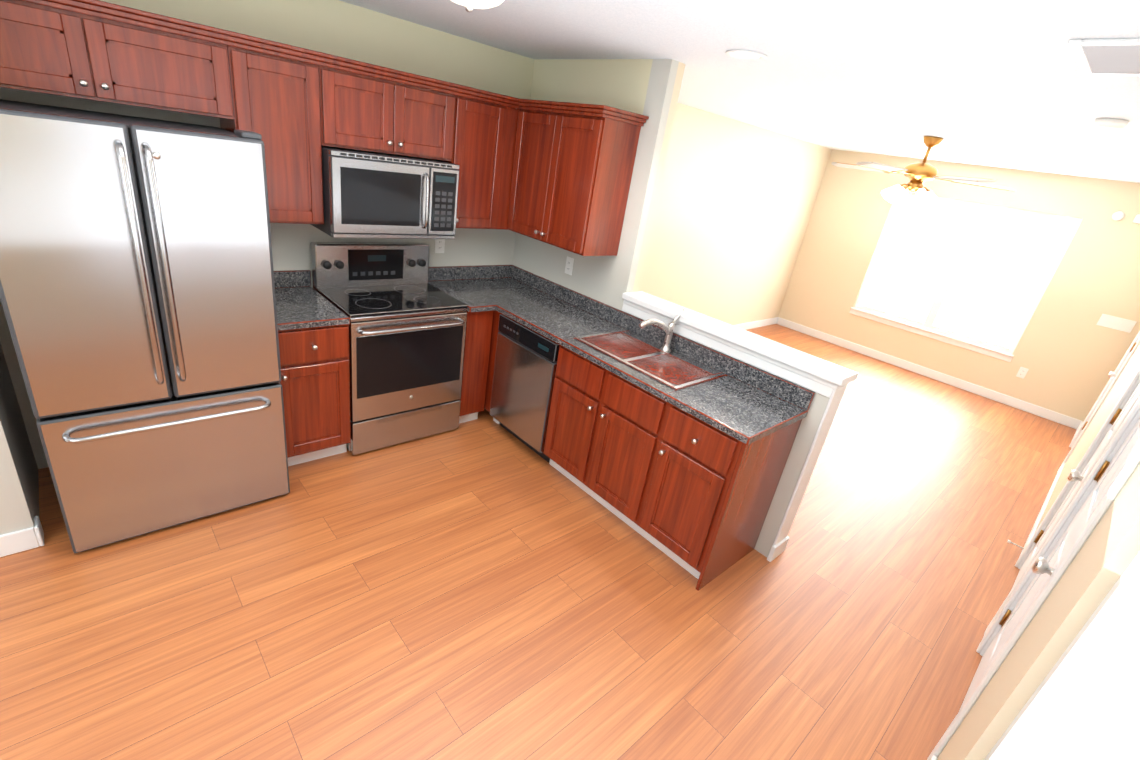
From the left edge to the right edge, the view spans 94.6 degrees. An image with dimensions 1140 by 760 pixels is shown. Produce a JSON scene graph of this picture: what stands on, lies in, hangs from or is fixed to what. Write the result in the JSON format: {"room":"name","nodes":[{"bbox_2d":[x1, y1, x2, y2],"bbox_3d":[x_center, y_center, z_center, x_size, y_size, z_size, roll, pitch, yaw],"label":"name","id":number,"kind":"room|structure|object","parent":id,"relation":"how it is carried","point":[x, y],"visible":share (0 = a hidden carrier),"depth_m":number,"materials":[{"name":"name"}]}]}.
{"room":"kitchen","nodes":[
{"label":"kitchen","id":0,"kind":"room"},
{"bbox_2d":[0,384,38,534],"bbox_3d":[-3.168,-0.178,0.935,2.750,2.440,0.100,-13,32,-41],"label":"wall","id":1,"kind":"structure","parent":0,"point":[18,506],"depth_m":2.18,"materials":[{"name":"beige paint"}]},
{"bbox_2d":[0,328,43,503],"bbox_3d":[-2.421,-0.531,2.027,0.100,2.440,0.540,-13,32,-41],"label":"wall","id":2,"kind":"structure","parent":0,"point":[7,373],"depth_m":2.49,"materials":[{"name":"beige paint"}]},
{"bbox_2d":[0,0,535,467],"bbox_3d":[-0.694,-1.096,3.976,10.990,2.440,0.120,-13,32,-41],"label":"wall","id":3,"kind":"structure","parent":0,"point":[333,27],"depth_m":2.98,"materials":[{"name":"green paint"}]},
{"bbox_2d":[0,0,239,123],"bbox_3d":[-1.983,-1.337,2.150,0.962,0.333,0.326,-13,32,-41],"label":"upper cabinet","id":4,"kind":"object","parent":3,"relation":"attached to","point":[85,49],"depth_m":2.10,"materials":[{"name":"brown wood"}]},
{"bbox_2d":[220,32,327,223],"bbox_3d":[-1.522,-1.237,2.685,0.383,0.799,0.326,-13,32,-41],"label":"upper cabinet","id":5,"kind":"object","parent":3,"relation":"attached to","point":[280,87],"depth_m":2.57,"materials":[{"name":"brown wood"}]},
{"bbox_2d":[324,56,459,163],"bbox_3d":[-1.070,-1.513,2.982,0.759,0.398,0.326,-13,32,-41],"label":"upper cabinet","id":6,"kind":"object","parent":3,"relation":"attached to","point":[367,107],"depth_m":2.85,"materials":[{"name":"brown wood"}]},
{"bbox_2d":[311,145,458,238],"bbox_3d":[-1.088,-1.097,3.108,0.748,0.440,0.452,-13,32,-41],"label":"microwave","id":7,"kind":"object","parent":6,"relation":"attached to","point":[368,194],"visible":0.98,"depth_m":2.94,"materials":[{"name":"grey metal"}]},
{"bbox_2d":[435,239,444,252],"bbox_3d":[-0.921,-0.958,3.725,0.075,0.120,0.008,-13,32,-41],"label":"outlet","id":8,"kind":"object","parent":3,"relation":"attached to","point":[439,245],"visible":0.92,"depth_m":3.73,"materials":[{"name":"white plastic"}]},
{"bbox_2d":[456,85,511,228],"bbox_3d":[-0.682,-1.425,3.435,0.373,0.799,0.326,-13,32,-41],"label":"upper cabinet","id":9,"kind":"object","parent":3,"relation":"attached to","point":[485,117],"depth_m":3.34,"materials":[{"name":"brown wood"}]},
{"bbox_2d":[0,324,1076,759],"bbox_3d":[0.337,0.755,3.287,10.990,0.060,3.810,-13,32,-41],"label":"floor","id":10,"kind":"structure","parent":0,"point":[484,586],"depth_m":2.33,"materials":[{"name":"laminate"}]},
{"bbox_2d":[0,99,289,552],"bbox_3d":[-1.918,-0.253,2.419,0.855,1.776,0.859,-13,32,-41],"label":"fridge","id":11,"kind":"object","parent":10,"relation":"on","point":[137,293],"visible":1,"depth_m":2.10,"materials":[{"name":"grey metal"}]},
{"bbox_2d":[274,270,350,465],"bbox_3d":[-1.591,-0.058,3.072,0.387,1.005,0.658,-13,32,-41],"label":"base cabinet","id":12,"kind":"object","parent":10,"relation":"on","point":[313,330],"visible":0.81,"depth_m":2.90,"materials":[{"name":"brown wood"}]},
{"bbox_2d":[311,242,467,454],"bbox_3d":[-1.144,-0.223,3.398,0.742,1.180,0.658,-13,32,-41],"label":"range","id":13,"kind":"object","parent":10,"relation":"on","point":[407,328],"visible":0.98,"depth_m":3.26,"materials":[{"name":"silver metal"}]},
{"bbox_2d":[432,281,495,423],"bbox_3d":[-0.848,-0.178,3.804,0.200,0.865,0.608,-13,32,-41],"label":"base cabinet","id":14,"kind":"object","parent":10,"relation":"on","point":[481,316],"depth_m":3.58,"materials":[{"name":"brown wood"}]},
{"bbox_2d":[448,281,567,423],"bbox_3d":[-0.531,-0.232,4.047,0.557,0.865,0.673,-13,32,-41],"label":"base cabinet","id":15,"kind":"object","parent":10,"relation":"on","point":[540,313],"depth_m":3.61,"materials":[{"name":"grey stone"}]},
{"bbox_2d":[490,314,559,462],"bbox_3d":[-0.127,0.021,3.634,0.574,0.858,0.582,-13,32,-41],"label":"dishwasher","id":16,"kind":"object","parent":10,"relation":"on","point":[526,358],"visible":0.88,"depth_m":3.40,"materials":[{"name":"grey metal"}]},
{"bbox_2d":[543,329,731,527],"bbox_3d":[0.347,0.293,3.181,0.577,0.865,0.830,-13,32,-41],"label":"base cabinet","id":17,"kind":"object","parent":10,"relation":"on","point":[609,392],"depth_m":2.95,"materials":[{"name":"brown wood"}]},
{"bbox_2d":[639,308,684,351],"bbox_3d":[0.520,-0.296,3.053,0.281,0.258,0.110,-13,32,-41],"label":"faucet","id":18,"kind":"object","parent":17,"relation":"on","point":[669,329],"visible":1,"depth_m":3.06,"materials":[{"name":"silver metal"}]},
{"bbox_2d":[632,381,807,590],"bbox_3d":[0.762,0.538,2.777,0.577,0.865,0.428,-13,32,-41],"label":"base cabinet","id":19,"kind":"object","parent":10,"relation":"on","point":[679,453],"depth_m":2.57,"materials":[{"name":"brown wood"}]},
{"bbox_2d":[512,59,939,556],"bbox_3d":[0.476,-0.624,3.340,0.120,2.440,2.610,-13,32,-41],"label":"wall","id":20,"kind":"structure","parent":0,"point":[730,222],"depth_m":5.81,"materials":[{"name":"beige paint"}]},
{"bbox_2d":[565,256,573,274],"bbox_3d":[-0.006,-0.811,3.736,0.008,0.120,0.075,-13,32,-41],"label":"outlet","id":21,"kind":"object","parent":20,"relation":"attached to","point":[569,265],"visible":1,"depth_m":3.73,"materials":[{"name":"white plastic"}]},
{"bbox_2d":[504,100,647,255],"bbox_3d":[-0.013,-1.289,3.378,0.326,0.799,0.778,-13,32,-41],"label":"upper cabinet","id":22,"kind":"object","parent":20,"relation":"attached to","point":[556,174],"depth_m":3.19,"materials":[{"name":"brown wood"}]},
{"bbox_2d":[622,291,857,561],"bbox_3d":[0.792,0.214,3.197,0.190,1.130,1.425,-13,32,-41],"label":"trim","id":23,"kind":"structure","parent":20,"relation":"attached to","point":[830,380],"depth_m":2.80,"materials":[{"name":"white"}]},
{"bbox_2d":[733,317,779,329],"bbox_3d":[1.308,-0.491,6.301,4.950,0.105,0.014,-13,32,-41],"label":"baseboard","id":24,"kind":"structure","parent":20,"relation":"attached to","point":[765,322],"depth_m":7.53,"materials":[{"name":"white wood"}]},
{"bbox_2d":[339,0,1139,182],"bbox_3d":[0.713,-1.509,2.298,10.990,0.060,3.810,-13,32,-41],"label":"ceiling","id":25,"kind":"structure","parent":0,"point":[1006,84],"depth_m":2.49,"materials":[{"name":"white paint"}]},
{"bbox_2d":[451,0,503,11],"bbox_3d":[-0.365,-1.419,1.921,0.330,0.128,0.330,-13,32,-41],"label":"flush-mount ceiling light","id":26,"kind":"object","parent":25,"relation":"attached to","point":[469,5],"visible":1,"depth_m":1.92,"materials":[{"name":"white glass"}]},
{"bbox_2d":[725,49,766,60],"bbox_3d":[0.829,-1.529,2.475,0.194,0.008,0.194,-13,32,-41],"label":"recessed light","id":27,"kind":"object","parent":25,"relation":"in","point":[742,54],"visible":1,"depth_m":2.47,"materials":[{"name":"white"}]},
{"bbox_2d":[831,136,1015,212],"bbox_3d":[2.846,-1.710,4.402,1.409,0.600,1.346,-13,32,-41],"label":"ceiling fan","id":28,"kind":"object","parent":25,"relation":"hanging from","point":[917,174],"visible":1,"depth_m":4.29,"materials":[{"name":"gold metal"}]},
{"bbox_2d":[1068,38,1139,75],"bbox_3d":[1.821,-0.986,1.614,0.450,0.012,0.420,-13,32,-41],"label":"ceiling vent","id":29,"kind":"object","parent":25,"relation":"in","point":[1115,56],"visible":1,"depth_m":1.66,"materials":[{"name":"white metal"}]},
{"bbox_2d":[1093,118,1128,129],"bbox_3d":[2.661,-1.260,2.592,0.128,0.038,0.128,-13,32,-41],"label":"smoke detector","id":30,"kind":"object","parent":25,"relation":"attached to","point":[1110,123],"visible":1,"depth_m":2.56,"materials":[{"name":"white plastic"}]},
{"bbox_2d":[864,161,1139,419],"bbox_3d":[4.523,-1.274,6.363,0.120,2.440,3.570,-13,32,-41],"label":"wall","id":31,"kind":"structure","parent":0,"point":[1068,357],"depth_m":5.58,"materials":[{"name":"beige paint"}]},
{"bbox_2d":[776,318,1080,428],"bbox_3d":[4.308,-0.200,6.772,0.014,0.105,3.540,-13,32,-41],"label":"baseboard","id":32,"kind":"structure","parent":31,"relation":"attached to","point":[1048,414],"depth_m":6.50,"materials":[{"name":"white"}]},
{"bbox_2d":[849,193,1082,361],"bbox_3d":[4.550,-1.282,6.278,0.120,1.590,1.830,-13,32,-41],"label":"window","id":33,"kind":"structure","parent":31,"relation":"in","point":[926,328],"depth_m":6.23,"materials":[{"name":"white"}]},
{"bbox_2d":[859,197,1073,348],"bbox_3d":[4.550,-1.320,6.255,0.024,1.409,1.692,-13,32,-41],"label":"window blinds","id":34,"kind":"object","parent":33,"relation":"attached to","point":[930,212],"visible":0.96,"depth_m":6.16,"materials":[{"name":"white"}]},
{"bbox_2d":[1016,367,1028,378],"bbox_3d":[5.095,-0.082,5.924,0.008,0.120,0.075,-13,32,-41],"label":"outlet","id":35,"kind":"object","parent":31,"relation":"attached to","point":[1022,372],"visible":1,"depth_m":5.92,"materials":[{"name":"white plastic"}]},
{"bbox_2d":[1096,314,1136,332],"bbox_3d":[5.522,-0.574,5.317,0.016,0.120,0.260,-13,32,-41],"label":"switch plate","id":36,"kind":"object","parent":31,"relation":"attached to","point":[1116,323],"visible":1,"depth_m":5.32,"materials":[{"name":"white plastic"}]},
{"bbox_2d":[1112,211,1139,223],"bbox_3d":[5.469,-1.574,5.110,0.034,0.090,0.305,-13,32,-41],"label":"door chime","id":37,"kind":"object","parent":31,"relation":"attached to","point":[1118,215],"visible":0.96,"depth_m":5.16,"materials":[{"name":"white plastic"}]},
{"bbox_2d":[937,328,1139,759],"bbox_3d":[1.744,0.343,1.609,10.990,2.440,0.120,-13,32,-41],"label":"wall","id":38,"kind":"structure","parent":0,"point":[1114,542],"depth_m":1.37,"materials":[{"name":"beige paint"}]},
{"bbox_2d":[927,379,1139,759],"bbox_3d":[1.832,0.429,1.859,0.944,2.112,0.016,-13,32,-41],"label":"door frame","id":39,"kind":"structure","parent":38,"relation":"attached to","point":[1112,446],"depth_m":2.02,"materials":[{"name":"white"}]},
{"bbox_2d":[1018,463,1064,558],"bbox_3d":[3.525,0.925,3.901,1.970,0.105,0.014,-13,32,-41],"label":"baseboard","id":40,"kind":"structure","parent":38,"relation":"attached to","point":[1039,517],"depth_m":3.79,"materials":[{"name":"white wood"}]},
{"bbox_2d":[959,418,1139,710],"bbox_3d":[1.832,0.461,1.873,0.804,2.028,0.110,-13,32,-41],"label":"door","id":41,"kind":"structure","parent":38,"relation":"in","point":[1106,476],"depth_m":2.05,"materials":[{"name":"white wood"}]},
{"bbox_2d":[984,551,1139,759],"bbox_3d":[0.645,0.534,0.642,1.540,1.672,0.120,-13,32,-41],"label":"window","id":42,"kind":"structure","parent":38,"relation":"in","point":[1112,619],"depth_m":1.13,"materials":[{"name":"white"}]},
{"bbox_2d":[1012,383,1139,587],"bbox_3d":[2.597,0.289,2.556,0.804,2.028,0.110,-13,32,-41],"label":"door","id":43,"kind":"structure","parent":38,"relation":"in","point":[1074,476],"depth_m":2.80,"materials":[{"name":"white wood"}]},
{"bbox_2d":[1071,421,1082,441],"bbox_3d":[5.209,0.547,5.406,0.650,0.105,0.014,-13,32,-41],"label":"baseboard","id":44,"kind":"structure","parent":38,"relation":"attached to","point":[1078,423],"depth_m":5.60,"materials":[{"name":"white wood"}]},
{"bbox_2d":[1015,367,1139,568],"bbox_3d":[2.597,0.257,2.542,0.944,2.112,0.016,-13,32,-41],"label":"door frame","id":45,"kind":"structure","parent":38,"relation":"attached to","point":[1134,382],"depth_m":2.92,"materials":[{"name":"white wood"}]},
{"bbox_2d":[1057,331,1139,471],"bbox_3d":[4.759,-0.228,4.474,0.964,2.112,0.016,-13,32,-41],"label":"door frame","id":46,"kind":"structure","parent":38,"relation":"attached to","point":[1128,355],"depth_m":4.70,"materials":[{"name":"white"}]},
{"bbox_2d":[1081,342,1135,429],"bbox_3d":[4.760,-0.197,4.488,0.824,2.028,0.110,-13,32,-41],"label":"door","id":47,"kind":"structure","parent":38,"relation":"in","point":[1111,374],"depth_m":4.33,"materials":[{"name":"white"}]}
]}

